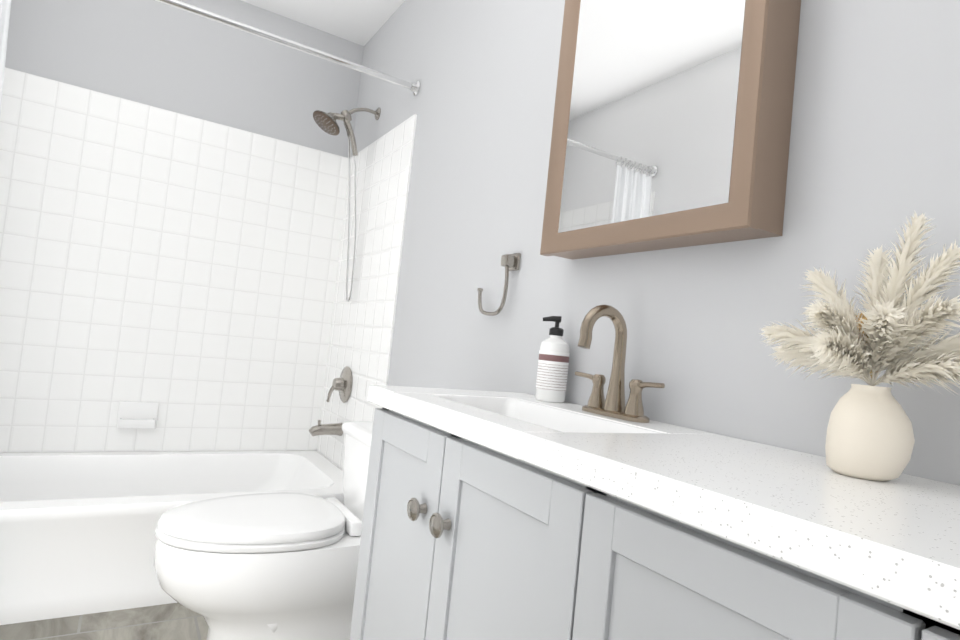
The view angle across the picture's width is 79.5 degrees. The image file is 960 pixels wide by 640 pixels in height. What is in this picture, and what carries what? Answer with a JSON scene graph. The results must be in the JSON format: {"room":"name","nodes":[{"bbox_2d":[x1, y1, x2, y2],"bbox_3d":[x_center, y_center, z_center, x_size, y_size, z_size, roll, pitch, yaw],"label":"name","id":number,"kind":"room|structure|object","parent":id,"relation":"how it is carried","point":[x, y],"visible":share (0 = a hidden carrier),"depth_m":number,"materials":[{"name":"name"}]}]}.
{"room":"bathroom","nodes":[
{"label":"bathroom","id":0,"kind":"room"},
{"bbox_2d":[0,603,208,639],"bbox_3d":[-0.508,0.985,0.851,1.750,0.100,4.100,7,-3,-31],"label":"floor","id":1,"kind":"structure","parent":0,"point":[174,621],"depth_m":1.72,"materials":[{"name":"stone"}]},
{"bbox_2d":[0,451,343,624],"bbox_3d":[-1.288,0.747,2.181,1.530,0.330,0.789,7,-3,-31],"label":"bathtub","id":2,"kind":"object","parent":1,"relation":"on","point":[77,534],"visible":0.58,"depth_m":1.86,"materials":[{"name":"white ceramic"}]},
{"bbox_2d":[154,421,372,639],"bbox_3d":[-0.511,0.645,1.665,0.761,0.647,0.447,7,-3,-31],"label":"toilet","id":3,"kind":"object","parent":1,"relation":"on","point":[272,566],"visible":0.65,"depth_m":1.50,"materials":[{"name":"white ceramic"}]},
{"bbox_2d":[349,393,959,639],"bbox_3d":[0.247,0.608,0.764,0.440,0.795,1.379,7,-3,-31],"label":"bathroom vanity","id":4,"kind":"object","parent":1,"relation":"on","point":[491,515],"depth_m":0.71,"materials":[{"name":"grey paint"}]},
{"bbox_2d":[369,385,959,608],"bbox_3d":[0.296,0.196,0.786,0.424,0.037,1.403,7,-3,-31],"label":"countertop","id":5,"kind":"structure","parent":4,"relation":"on","point":[904,531],"depth_m":0.59,"materials":[{"name":"white stone"}]},
{"bbox_2d":[421,389,680,432],"bbox_3d":[0.095,0.225,1.069,0.232,0.112,0.452,7,-3,-31],"label":"sink","id":6,"kind":"object","parent":5,"relation":"in","point":[561,417],"depth_m":1.20,"materials":[{"name":"white ceramic"}]},
{"bbox_2d":[535,316,569,402],"bbox_3d":[0.170,0.088,1.331,0.070,0.196,0.070,7,-3,-31],"label":"soap bottle","id":7,"kind":"object","parent":5,"relation":"on","point":[552,370],"visible":1,"depth_m":1.30,"materials":[{"name":"white plastic"}]},
{"bbox_2d":[575,305,664,422],"bbox_3d":[0.239,0.077,1.113,0.132,0.213,0.235,7,-3,-31],"label":"faucet","id":8,"kind":"object","parent":5,"relation":"on","point":[612,405],"visible":1,"depth_m":1.11,"materials":[{"name":"beige metal"}]},
{"bbox_2d":[759,210,959,480],"bbox_3d":[0.471,0.029,0.703,0.200,0.320,0.258,7,-3,-31],"label":"vase","id":9,"kind":"object","parent":5,"relation":"on","point":[870,435],"visible":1,"depth_m":0.68,"materials":[{"name":"beige ceramic"}]},
{"bbox_2d":[5,0,363,157],"bbox_3d":[-1.417,-0.309,2.615,1.550,2.440,0.100,7,-3,-31],"label":"wall","id":10,"kind":"structure","parent":0,"point":[158,54],"depth_m":2.62,"materials":[{"name":"grey paint"}]},
{"bbox_2d":[0,67,347,452],"bbox_3d":[-1.404,-0.158,2.563,1.550,1.538,0.008,7,-3,-31],"label":"wall tile","id":11,"kind":"structure","parent":10,"relation":"attached to","point":[181,269],"depth_m":2.54,"materials":[{"name":"white tile"}]},
{"bbox_2d":[116,401,158,428],"bbox_3d":[-1.478,0.414,2.495,0.150,0.116,0.048,7,-3,-31],"label":"soap dish","id":12,"kind":"object","parent":11,"relation":"attached to","point":[137,415],"visible":1,"depth_m":2.50,"materials":[{"name":"white ceramic"}]},
{"bbox_2d":[241,0,404,45],"bbox_3d":[-0.248,-1.539,0.962,1.750,0.100,4.100,7,-3,-31],"label":"ceiling","id":13,"kind":"structure","parent":0,"point":[360,22],"depth_m":2.75,"materials":[{"name":"white paint"}]},
{"bbox_2d":[351,0,959,485],"bbox_3d":[0.322,-0.186,1.334,0.100,2.440,4.100,7,-3,-31],"label":"wall","id":14,"kind":"structure","parent":0,"point":[875,148],"depth_m":1.10,"materials":[{"name":"grey paint"}]},
{"bbox_2d":[154,0,420,95],"bbox_3d":[-0.910,-1.022,1.935,1.548,0.059,0.060,7,-3,-31],"label":"shower rod","id":15,"kind":"object","parent":14,"relation":"attached to","point":[414,87],"visible":0.98,"depth_m":2.06,"materials":[{"name":"silver metal"}]},
{"bbox_2d":[0,0,10,115],"bbox_3d":[-1.477,-0.159,1.558,0.346,1.899,0.141,7,-3,-31],"label":"shower curtain","id":16,"kind":"object","parent":15,"relation":"hanging from","point":[5,6],"visible":1,"depth_m":1.65,"materials":[{"name":"fabric"}]},
{"bbox_2d":[313,107,380,301],"bbox_3d":[-0.651,-0.554,2.625,0.293,0.925,0.137,7,-3,-31],"label":"shower head","id":17,"kind":"object","parent":14,"relation":"attached to","point":[326,122],"visible":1,"depth_m":2.64},
{"bbox_2d":[317,114,416,469],"bbox_3d":[-0.541,-0.067,2.618,0.008,1.538,0.797,7,-3,-31],"label":"wall tiles","id":18,"kind":"structure","parent":14,"relation":"attached to","point":[361,333],"depth_m":2.55,"materials":[{"name":"white tile"}]},
{"bbox_2d":[309,420,342,435],"bbox_3d":[-0.698,0.489,2.605,0.148,0.074,0.062,7,-3,-31],"label":"tub spout","id":19,"kind":"object","parent":18,"relation":"attached to","point":[327,429],"visible":0.98,"depth_m":2.59,"materials":[{"name":"silver metal"}]},
{"bbox_2d":[326,366,352,402],"bbox_3d":[-0.646,0.294,2.633,0.074,0.171,0.168,7,-3,-31],"label":"shower valve","id":20,"kind":"object","parent":18,"relation":"attached to","point":[342,384],"visible":1,"depth_m":2.62,"materials":[{"name":"silver metal"}]},
{"bbox_2d":[477,253,520,315],"bbox_3d":[0.047,-0.098,1.630,0.040,0.177,0.156,7,-3,-31],"label":"towel hook","id":21,"kind":"object","parent":14,"relation":"attached to","point":[510,262],"visible":1,"depth_m":1.57,"materials":[{"name":"silver metal"}]},
{"bbox_2d":[540,0,800,259],"bbox_3d":[0.351,-0.479,1.157,0.096,0.677,0.532,7,-3,-31],"label":"mirror","id":22,"kind":"object","parent":14,"relation":"attached to","point":[672,120],"visible":1,"depth_m":1.07,"materials":[{"name":"brown wood"}]}
]}

